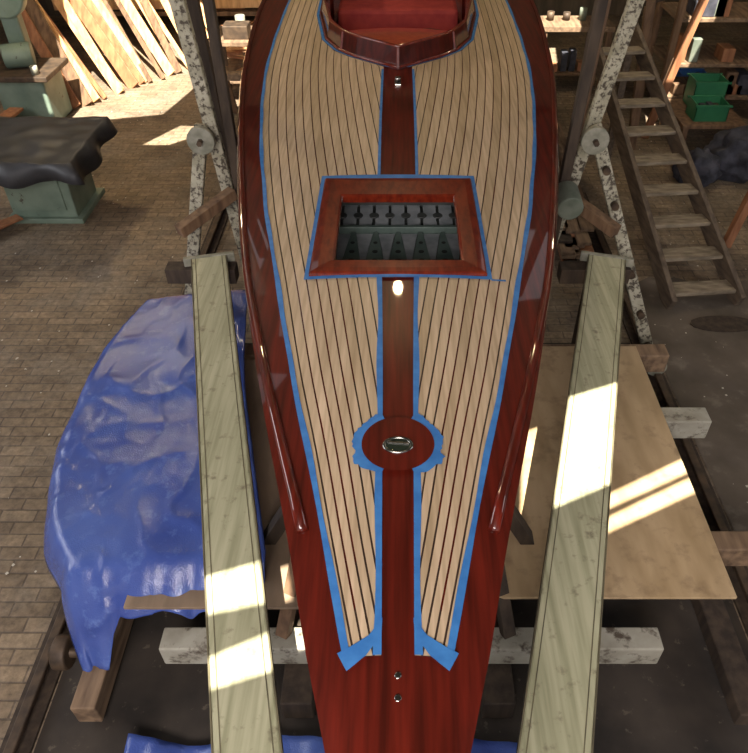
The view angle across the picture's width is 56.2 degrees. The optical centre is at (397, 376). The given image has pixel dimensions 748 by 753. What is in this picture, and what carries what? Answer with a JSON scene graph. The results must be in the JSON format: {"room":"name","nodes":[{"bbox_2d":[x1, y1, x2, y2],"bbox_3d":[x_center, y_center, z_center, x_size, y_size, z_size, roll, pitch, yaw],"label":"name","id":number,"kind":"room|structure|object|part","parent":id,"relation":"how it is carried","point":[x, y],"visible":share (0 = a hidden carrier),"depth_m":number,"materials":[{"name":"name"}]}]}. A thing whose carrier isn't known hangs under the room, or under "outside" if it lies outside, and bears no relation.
{"room":"shipyard hall","nodes":[
{"label":"shipyard hall","id":0,"kind":"room"},
{"bbox_2d":[0,16,747,752],"bbox_3d":[0.000,-0.474,5.590,14.000,0.100,19.000,0,42,0],"label":"floor","id":1,"kind":"structure","parent":0,"point":[124,240],"depth_m":6.11,"materials":[{"name":"brick"}]},
{"bbox_2d":[0,214,22,229],"bbox_3d":[-3.936,-1.171,6.213,0.312,0.108,1.187,26,48,26],"label":"boards","id":2,"kind":"object","parent":1,"relation":"on","point":[6,222],"visible":1,"depth_m":6.43,"materials":[{"name":"brown wood"}]},
{"bbox_2d":[0,107,23,116],"bbox_3d":[-4.800,-2.569,7.675,1.000,0.275,1.323,0,42,0],"label":"stack","id":3,"kind":"object","parent":1,"relation":"on","point":[11,111],"visible":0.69,"depth_m":7.98,"materials":[{"name":"brown wood"}]},
{"bbox_2d":[0,0,71,116],"bbox_3d":[-4.350,-3.732,7.981,0.800,1.610,0.700,0,42,0],"label":"machine","id":4,"kind":"object","parent":1,"relation":"on","point":[28,82],"visible":0.96,"depth_m":8.04,"materials":[{"name":"metal"}]},
{"bbox_3d":[-4.350,-3.683,8.024,0.316,0.260,0.260,-12,43,-14],"label":"motor","id":5,"kind":"part","parent":4,"relation":"part of","materials":[{"name":"green metal"}]},
{"bbox_3d":[-4.100,-3.454,7.894,0.080,0.090,0.080,0,42,0],"label":"fence knob","id":6,"kind":"part","parent":4,"relation":"part of","materials":[{"name":"silver metal"}]},
{"bbox_2d":[0,116,117,223],"bbox_3d":[-3.330,-1.809,6.411,1.427,0.811,1.187,0,42,0],"label":"machine","id":7,"kind":"object","parent":1,"relation":"on","point":[47,164],"visible":1,"depth_m":6.26,"materials":[{"name":"metal"}]},
{"bbox_3d":[-3.325,-1.731,6.407,0.450,0.460,0.020,0,42,0],"label":"cabinet door","id":8,"kind":"part","parent":7,"relation":"part of","materials":[{"name":"green metal"}]},
{"bbox_2d":[0,208,228,752],"bbox_3d":[-1.690,0.158,4.747,0.140,0.072,6.100,0,42,0],"label":"rail","id":9,"kind":"object","parent":1,"relation":"on","point":[21,735],"depth_m":3.27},
{"bbox_2d":[21,0,207,108],"bbox_3d":[-3.977,-5.339,9.206,2.271,2.464,2.634,30,50,29],"label":"lumber","id":10,"kind":"object","parent":1,"relation":"on","point":[98,17],"visible":0.67,"depth_m":9.19,"materials":[{"name":"beige wood"}]},
{"bbox_2d":[52,0,261,30],"bbox_3d":[-3.369,-6.455,10.312,3.864,2.600,0.400,0,42,0],"label":"rack","id":11,"kind":"object","parent":1,"relation":"on","point":[223,7],"visible":0.21,"depth_m":10.77,"materials":[{"name":"brown wood"}]},
{"bbox_3d":[-3.300,-5.729,10.954,3.600,0.060,0.400,0,42,0],"label":"arm","id":12,"kind":"part","parent":11,"relation":"part of"},
{"bbox_2d":[169,0,241,294],"bbox_3d":[-1.264,-1.485,4.396,0.648,3.016,1.007,0,42,0],"label":"prop","id":13,"kind":"object","parent":1,"relation":"on","point":[217,135],"visible":0.71,"depth_m":4.32,"materials":[{"name":"paint"}]},
{"bbox_3d":[-1.375,-0.843,4.709,0.522,1.639,0.081,-27,48,-27],"label":"leg","id":14,"kind":"part","parent":13,"relation":"part of","materials":[{"name":"paint"}]},
{"bbox_3d":[-1.200,-1.440,4.268,0.170,0.170,0.040,0,42,0],"label":"pivot plate","id":15,"kind":"part","parent":13,"relation":"part of","materials":[{"name":"grey metal"}]},
{"bbox_3d":[-1.195,-1.030,4.377,0.070,0.166,0.446,31,50,30],"label":"rail","id":16,"kind":"part","parent":13,"relation":"part of","materials":[{"name":"brown wood"}]},
{"bbox_3d":[-1.235,-1.800,4.750,0.210,3.003,0.060,0,42,0],"label":"post","id":17,"kind":"part","parent":13,"relation":"part of","materials":[{"name":"brown wood"}]},
{"bbox_2d":[208,14,251,86],"bbox_3d":[-1.900,-4.004,8.809,0.800,0.920,0.700,0,42,0],"label":"trolley","id":18,"kind":"object","parent":1,"relation":"on","point":[236,33],"visible":0.18,"depth_m":8.41,"materials":[{"name":"wood"}]},
{"bbox_3d":[-2.250,-4.120,9.107,0.060,0.700,0.060,0,42,0],"label":"leg","id":19,"kind":"part","parent":18,"relation":"part of","materials":[{"name":"wood"}]},
{"bbox_2d":[226,66,242,83],"bbox_3d":[-1.900,-3.858,8.938,0.700,0.030,0.600,0,42,0],"label":"shelf","id":20,"kind":"object","parent":18,"relation":"attached to","point":[228,68],"depth_m":9.03,"materials":[{"name":"brown wood"}]},
{"bbox_2d":[235,14,244,20],"bbox_3d":[-1.950,-4.384,8.673,0.120,0.170,0.120,0,42,0],"label":"jar","id":21,"kind":"object","parent":18,"relation":"on","point":[238,17],"depth_m":8.60,"materials":[{"name":"white"}]},
{"bbox_2d":[226,71,241,112],"bbox_3d":[-1.775,-3.280,8.254,0.650,0.588,0.642,0,42,0],"label":"sawhorse","id":22,"kind":"object","parent":1,"relation":"on","point":[231,75],"visible":0.13,"depth_m":8.08,"materials":[{"name":"brown wood"}]},
{"bbox_3d":[-2.000,-3.370,8.395,0.060,0.536,0.312,0,42,0],"label":"leg","id":23,"kind":"part","parent":22,"relation":"part of","materials":[{"name":"brown wood"}]},
{"bbox_2d":[221,21,253,58],"bbox_3d":[-2.016,-4.743,9.969,1.420,0.480,1.643,-17,44,-18],"label":"pile","id":24,"kind":"object","parent":1,"relation":"on","point":[232,52],"visible":0.1,"depth_m":9.66,"materials":[{"name":"brown wood"}]},
{"bbox_2d":[1,78,747,574],"bbox_3d":[-0.004,-1.183,6.302,10.999,0.001,8.993,0,42,0],"label":"scrap","id":25,"kind":"object","parent":1,"relation":"on","point":[13,564],"visible":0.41,"depth_m":5.39,"materials":[{"name":"beige wood"}]},
{"bbox_2d":[33,343,747,752],"bbox_3d":[0.065,1.441,3.345,3.350,0.008,5.100,0,42,0],"label":"slipway bed","id":26,"kind":"object","parent":1,"relation":"on","point":[677,703],"visible":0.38,"depth_m":3.26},
{"bbox_2d":[164,261,238,285],"bbox_3d":[-1.190,-0.299,4.556,0.420,0.991,0.100,0,42,0],"label":"trestle","id":27,"kind":"object","parent":26,"relation":"on","point":[176,272],"visible":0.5,"depth_m":4.22,"materials":[{"name":"brown wood"}]},
{"bbox_2d":[124,733,516,752],"bbox_3d":[-0.320,1.726,2.890,1.720,0.092,0.481,0,42,0],"label":"tarp","id":28,"kind":"object","parent":26,"relation":"on","point":[135,743],"visible":0.48,"depth_m":3.04,"materials":[{"name":"blue plastic"}]},
{"bbox_2d":[70,344,747,724],"bbox_3d":[0.090,0.460,3.612,3.380,1.062,2.200,0,42,0],"label":"cradle","id":29,"kind":"object","parent":26,"relation":"on","point":[511,644],"visible":0.2,"depth_m":3.18,"materials":[{"name":"white paint"}]},
{"bbox_2d":[47,634,77,670],"bbox_3d":[-1.545,1.291,3.279,0.170,0.160,0.160,0,42,0],"label":"wheel","id":30,"kind":"object","parent":29,"relation":"attached to","point":[61,654],"visible":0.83,"depth_m":3.23,"materials":[{"name":"metal"}]},
{"bbox_2d":[44,289,265,671],"bbox_3d":[-1.359,0.336,3.995,1.144,0.485,2.514,-7,42,-8],"label":"tarp","id":31,"kind":"object","parent":29,"relation":"on","point":[123,514],"visible":0.7,"depth_m":3.46,"materials":[{"name":"blue plastic"}]},
{"bbox_2d":[123,360,297,608],"bbox_3d":[-0.700,0.458,3.691,1.000,0.018,1.680,0,42,0],"label":"plywood sheet","id":32,"kind":"object","parent":29,"relation":"on","point":[277,557],"visible":0.22,"depth_m":3.31,"materials":[{"name":"brown wood"}]},
{"bbox_2d":[237,0,558,752],"bbox_3d":[0.000,-1.498,4.650,2.455,1.039,9.050,0,42,0],"label":"speedboat","id":33,"kind":"object","parent":29,"relation":"on","point":[398,160],"visible":1,"depth_m":2.67,"materials":[{"name":"brown wood"}]},
{"bbox_3d":[-0.400,-2.400,5.009,0.051,0.134,0.026,-33,51,-31],"label":"coaming post","id":34,"kind":"part","parent":33,"relation":"part of","materials":[{"name":"brown wood"}]},
{"bbox_3d":[-0.287,-0.635,3.511,0.085,0.008,0.300,0,42,0],"label":"fan frame","id":35,"kind":"part","parent":33,"relation":"part of","materials":[{"name":"grey metal"}]},
{"bbox_3d":[-0.172,-0.635,3.511,0.085,0.008,0.300,0,42,0],"label":"fan frame","id":36,"kind":"part","parent":33,"relation":"part of","materials":[{"name":"grey metal"}]},
{"bbox_3d":[-0.058,-0.635,3.511,0.085,0.008,0.300,0,42,0],"label":"fan frame","id":37,"kind":"part","parent":33,"relation":"part of","materials":[{"name":"grey metal"}]},
{"bbox_3d":[0.000,-2.145,4.714,0.020,0.133,0.048,0,42,0],"label":"coaming post","id":38,"kind":"part","parent":33,"relation":"part of","materials":[{"name":"brown wood"}]},
{"bbox_3d":[0.000,-0.695,3.185,0.734,0.043,0.863,0,42,0],"label":"hatch frame","id":39,"kind":"part","parent":33,"relation":"part of","materials":[{"name":"brown wood"}]},
{"bbox_3d":[0.000,-1.930,4.542,0.040,0.030,0.040,0,42,0],"label":"fairlead post","id":40,"kind":"part","parent":33,"relation":"part of","materials":[{"name":"silver metal"}]},
{"bbox_3d":[0.000,-0.946,3.823,0.800,0.030,0.020,0,42,0],"label":"cross rail","id":41,"kind":"part","parent":33,"relation":"part of","materials":[{"name":"brown wood"}]},
{"bbox_3d":[0.000,-0.761,3.643,0.800,0.050,0.025,0,42,0],"label":"cross frame","id":42,"kind":"part","parent":33,"relation":"part of","materials":[{"name":"metal"}]},
{"bbox_3d":[0.000,-3.558,6.933,1.160,0.260,0.500,0,42,0],"label":"bench seat","id":43,"kind":"part","parent":33,"relation":"part of","materials":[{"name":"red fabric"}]},
{"bbox_3d":[0.058,-0.635,3.511,0.085,0.008,0.300,0,42,0],"label":"fan frame","id":44,"kind":"part","parent":33,"relation":"part of","materials":[{"name":"grey metal"}]},
{"bbox_3d":[0.172,-0.635,3.511,0.085,0.008,0.300,0,42,0],"label":"fan frame","id":45,"kind":"part","parent":33,"relation":"part of","materials":[{"name":"grey metal"}]},
{"bbox_3d":[0.287,-0.635,3.511,0.085,0.008,0.300,0,42,0],"label":"fan frame","id":46,"kind":"part","parent":33,"relation":"part of","materials":[{"name":"grey metal"}]},
{"bbox_3d":[0.400,-2.400,5.009,0.051,0.134,0.026,33,51,31],"label":"coaming post","id":47,"kind":"part","parent":33,"relation":"part of","materials":[{"name":"brown wood"}]},
{"bbox_2d":[500,346,736,598],"bbox_3d":[0.850,0.399,3.758,1.300,0.018,1.760,0,42,0],"label":"plywood sheet","id":48,"kind":"object","parent":29,"relation":"on","point":[661,544],"visible":0.46,"depth_m":3.47,"materials":[{"name":"brown wood"}]},
{"bbox_2d":[557,261,630,343],"bbox_3d":[1.190,-0.299,4.556,0.420,0.991,0.100,0,42,0],"label":"trestle","id":49,"kind":"object","parent":26,"relation":"on","point":[568,272],"visible":0.34,"depth_m":4.24,"materials":[{"name":"brown wood"}]},
{"bbox_3d":[1.210,-0.262,4.589,0.100,0.891,0.100,0,42,0],"label":"rest leg","id":50,"kind":"part","parent":49,"relation":"part of","materials":[{"name":"brown wood"}]},
{"bbox_2d":[554,0,666,375],"bbox_3d":[1.393,-1.452,4.364,0.954,3.021,1.100,0,42,0],"label":"prop","id":51,"kind":"object","parent":26,"relation":"on","point":[590,137],"visible":0.65,"depth_m":4.26,"materials":[{"name":"paint"}]},
{"bbox_3d":[1.235,-1.800,4.750,0.210,3.003,0.060,0,42,0],"label":"post","id":52,"kind":"part","parent":51,"relation":"part of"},
{"bbox_3d":[1.200,-1.440,4.268,0.170,0.170,0.040,0,42,0],"label":"pivot plate","id":53,"kind":"part","parent":51,"relation":"part of","materials":[{"name":"grey metal"}]},
{"bbox_3d":[1.188,-1.489,4.398,0.556,3.011,0.070,7,42,7],"label":"speckled post","id":54,"kind":"part","parent":51,"relation":"part of","materials":[{"name":"paint"}]},
{"bbox_3d":[1.195,-1.030,4.377,0.070,0.166,0.446,-31,50,-30],"label":"rail","id":55,"kind":"part","parent":51,"relation":"part of","materials":[{"name":"brown wood"}]},
{"bbox_3d":[1.515,-0.786,4.646,0.842,1.651,0.079,25,47,25],"label":"leg","id":56,"kind":"part","parent":51,"relation":"part of","materials":[{"name":"paint"}]},
{"bbox_3d":[1.800,-0.071,4.878,0.140,0.140,0.040,0,42,0],"label":"foot plate","id":57,"kind":"part","parent":51,"relation":"part of","materials":[{"name":"brown wood"}]},
{"bbox_2d":[557,123,593,260],"bbox_3d":[1.577,-2.215,7.319,0.519,0.205,3.658,0,42,0],"label":"pile","id":58,"kind":"object","parent":1,"relation":"on","point":[574,238],"visible":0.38,"depth_m":6.12,"materials":[{"name":"brown wood"}]},
{"bbox_2d":[541,7,614,91],"bbox_3d":[2.200,-4.158,8.940,0.900,0.978,0.500,0,42,0],"label":"workbench","id":59,"kind":"object","parent":1,"relation":"on","point":[568,64],"visible":0.49,"depth_m":8.70,"materials":[{"name":"wood"}]},
{"bbox_2d":[546,10,554,20],"bbox_3d":[1.900,-4.491,8.712,0.090,0.098,0.090,0,42,0],"label":"jar","id":60,"kind":"object","parent":59,"relation":"on","point":[550,14],"depth_m":8.69,"materials":[{"name":"ceramic"}]},
{"bbox_2d":[562,11,570,20],"bbox_3d":[2.100,-4.488,8.714,0.090,0.090,0.090,0,42,0],"label":"jar","id":61,"kind":"object","parent":59,"relation":"on","point":[566,14],"depth_m":8.69,"materials":[{"name":"ceramic"}]},
{"bbox_2d":[554,63,595,74],"bbox_3d":[2.200,-3.990,9.088,0.800,0.030,0.400,0,42,0],"label":"shelf","id":62,"kind":"object","parent":59,"relation":"attached to","point":[558,71],"depth_m":8.95,"materials":[{"name":"brown wood"}]},
{"bbox_2d":[578,7,587,20],"bbox_3d":[2.300,-4.506,8.699,0.090,0.138,0.090,0,42,0],"label":"jar","id":63,"kind":"object","parent":59,"relation":"on","point":[583,10],"depth_m":8.67,"materials":[{"name":"grey paint"}]},
{"bbox_3d":[2.600,-3.951,8.855,0.070,0.780,0.070,0,42,0],"label":"leg","id":64,"kind":"part","parent":59,"relation":"part of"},
{"bbox_2d":[581,188,747,636],"bbox_3d":[1.820,0.158,4.747,0.140,0.072,6.100,0,42,0],"label":"rail","id":65,"kind":"object","parent":1,"relation":"on","point":[712,510],"depth_m":4.27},
{"bbox_2d":[629,0,708,149],"bbox_3d":[2.787,-3.643,7.134,1.093,2.614,0.312,-12,43,-13],"label":"diagonal brace","id":66,"kind":"object","parent":1,"relation":"on","point":[649,5],"visible":0.7,"depth_m":7.37,"materials":[{"name":"brown wood"}]},
{"bbox_2d":[676,68,706,75],"bbox_3d":[3.900,-3.959,9.316,0.400,0.180,0.320,0,42,0],"label":"plastic crate","id":67,"kind":"object","parent":1,"relation":"on","point":[682,71],"visible":0.23,"depth_m":9.36,"materials":[{"name":"plastic"}]},
{"bbox_2d":[639,277,747,530],"bbox_3d":[3.455,0.454,4.457,3.090,0.001,4.473,0,42,0],"label":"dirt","id":68,"kind":"object","parent":1,"relation":"on","point":[708,357],"visible":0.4,"depth_m":4.98,"materials":[{"name":"brown soil"}]},
{"bbox_2d":[581,21,745,309],"bbox_3d":[2.285,-1.967,6.172,0.606,1.435,2.864,-4,42,-5],"label":"stair","id":69,"kind":"structure","parent":68,"relation":"on","point":[729,283],"depth_m":5.98,"materials":[{"name":"brown wood"}]},
{"bbox_3d":[2.285,-2.864,7.234,0.070,1.300,0.050,0,42,0],"label":"leg","id":70,"kind":"part","parent":69,"relation":"part of","materials":[{"name":"brown wood"}]},
{"bbox_2d":[690,316,747,331],"bbox_3d":[2.517,-0.408,5.421,0.514,0.010,0.199,0,42,0],"label":"stain","id":71,"kind":"object","parent":68,"relation":"on","point":[708,323],"visible":1,"depth_m":5.42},
{"bbox_2d":[643,0,747,121],"bbox_3d":[4.000,-4.039,8.110,1.870,1.900,0.770,0,42,0],"label":"storage shelf","id":72,"kind":"object","parent":1,"relation":"on","point":[726,56],"visible":0.64,"depth_m":8.08,"materials":[{"name":"wood"}]},
{"bbox_3d":[3.100,-4.271,8.372,0.070,1.900,0.070,0,42,0],"label":"post","id":73,"kind":"part","parent":72,"relation":"part of","materials":[{"name":"brown wood"}]},
{"bbox_3d":[3.100,-3.807,7.848,0.070,1.900,0.070,0,42,0],"label":"post","id":74,"kind":"part","parent":72,"relation":"part of","materials":[{"name":"brown wood"}]},
{"bbox_3d":[4.000,-3.807,8.315,1.800,0.040,0.700,0,42,0],"label":"shelf","id":75,"kind":"part","parent":72,"relation":"part of","materials":[{"name":"brown wood"}]},
{"bbox_3d":[4.000,-3.530,8.560,1.800,0.040,0.700,0,42,0],"label":"shelf","id":76,"kind":"part","parent":72,"relation":"part of","materials":[{"name":"brown wood"}]},
{"bbox_3d":[4.000,-4.167,7.997,1.800,0.040,0.700,0,42,0],"label":"shelf","id":77,"kind":"part","parent":72,"relation":"part of","materials":[{"name":"brown wood"}]},
{"bbox_2d":[672,147,722,187],"bbox_3d":[3.057,-2.137,7.114,0.474,0.371,0.440,0,42,0],"label":"canvas bag","id":78,"kind":"object","parent":1,"relation":"on","point":[707,164],"visible":0.73,"depth_m":6.99,"materials":[{"name":"grey fabric"}]},
{"bbox_2d":[659,99,745,140],"bbox_3d":[3.450,-2.877,8.004,0.700,0.300,0.800,0,42,0],"label":"stand","id":79,"kind":"object","parent":1,"relation":"on","point":[733,120],"visible":0.29,"depth_m":7.69,"materials":[{"name":"brown wood"}]},
{"bbox_3d":[3.150,-2.630,7.755,0.060,0.260,0.060,0,42,0],"label":"leg","id":80,"kind":"part","parent":79,"relation":"part of","materials":[{"name":"brown wood"}]},
{"bbox_2d":[682,73,731,104],"bbox_3d":[3.500,-3.248,7.969,0.400,0.300,0.320,0,42,0],"label":"plastic crate","id":81,"kind":"object","parent":79,"relation":"on","point":[697,83],"visible":0.52,"depth_m":7.86,"materials":[{"name":"plastic"}]},
{"bbox_2d":[685,95,732,121],"bbox_3d":[3.420,-2.958,7.731,0.400,0.180,0.320,0,42,0],"label":"plastic crate","id":82,"kind":"object","parent":79,"relation":"on","point":[700,108],"visible":1,"depth_m":7.67,"materials":[{"name":"plastic"}]},
{"bbox_2d":[703,125,747,183],"bbox_3d":[3.545,-2.321,7.217,0.768,0.511,0.627,0,42,0],"label":"canvas bag","id":83,"kind":"object","parent":1,"relation":"on","point":[731,145],"visible":0.8,"depth_m":7.08,"materials":[{"name":"grey fabric"}]},
{"bbox_2d":[724,191,747,247],"bbox_3d":[3.254,-1.657,6.055,0.731,1.074,0.200,-9,42,-10],"label":"prop","id":84,"kind":"object","parent":1,"relation":"on","point":[741,214],"visible":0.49,"depth_m":6.15,"materials":[{"name":"brown wood"}]},
{"bbox_2d":[38,0,747,15],"bbox_3d":[0.000,-8.066,10.321,14.000,5.000,0.150,0,42,0],"label":"wall","id":85,"kind":"structure","parent":0,"point":[617,7],"depth_m":11.83,"materials":[{"name":"brown wood"}]},
{"bbox_3d":[0.000,1.762,2.227,1.040,0.991,0.100,0,42,0],"label":"trestle","id":86,"kind":"object","parent":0,"visible":0},
{"bbox_2d":[183,251,283,752],"bbox_3d":[-0.724,0.425,2.952,0.300,0.056,3.559,-9,42,-10],"label":"plank","id":87,"kind":"object","parent":86,"relation":"on","point":[243,700],"visible":1,"depth_m":2.68,"materials":[{"name":"beige wood"}]},
{"bbox_2d":[516,251,633,752],"bbox_3d":[0.782,0.425,2.952,0.312,0.056,3.591,11,43,12],"label":"plank","id":88,"kind":"object","parent":86,"relation":"on","point":[558,715],"visible":1,"depth_m":2.68,"materials":[{"name":"beige wood"}]}
]}

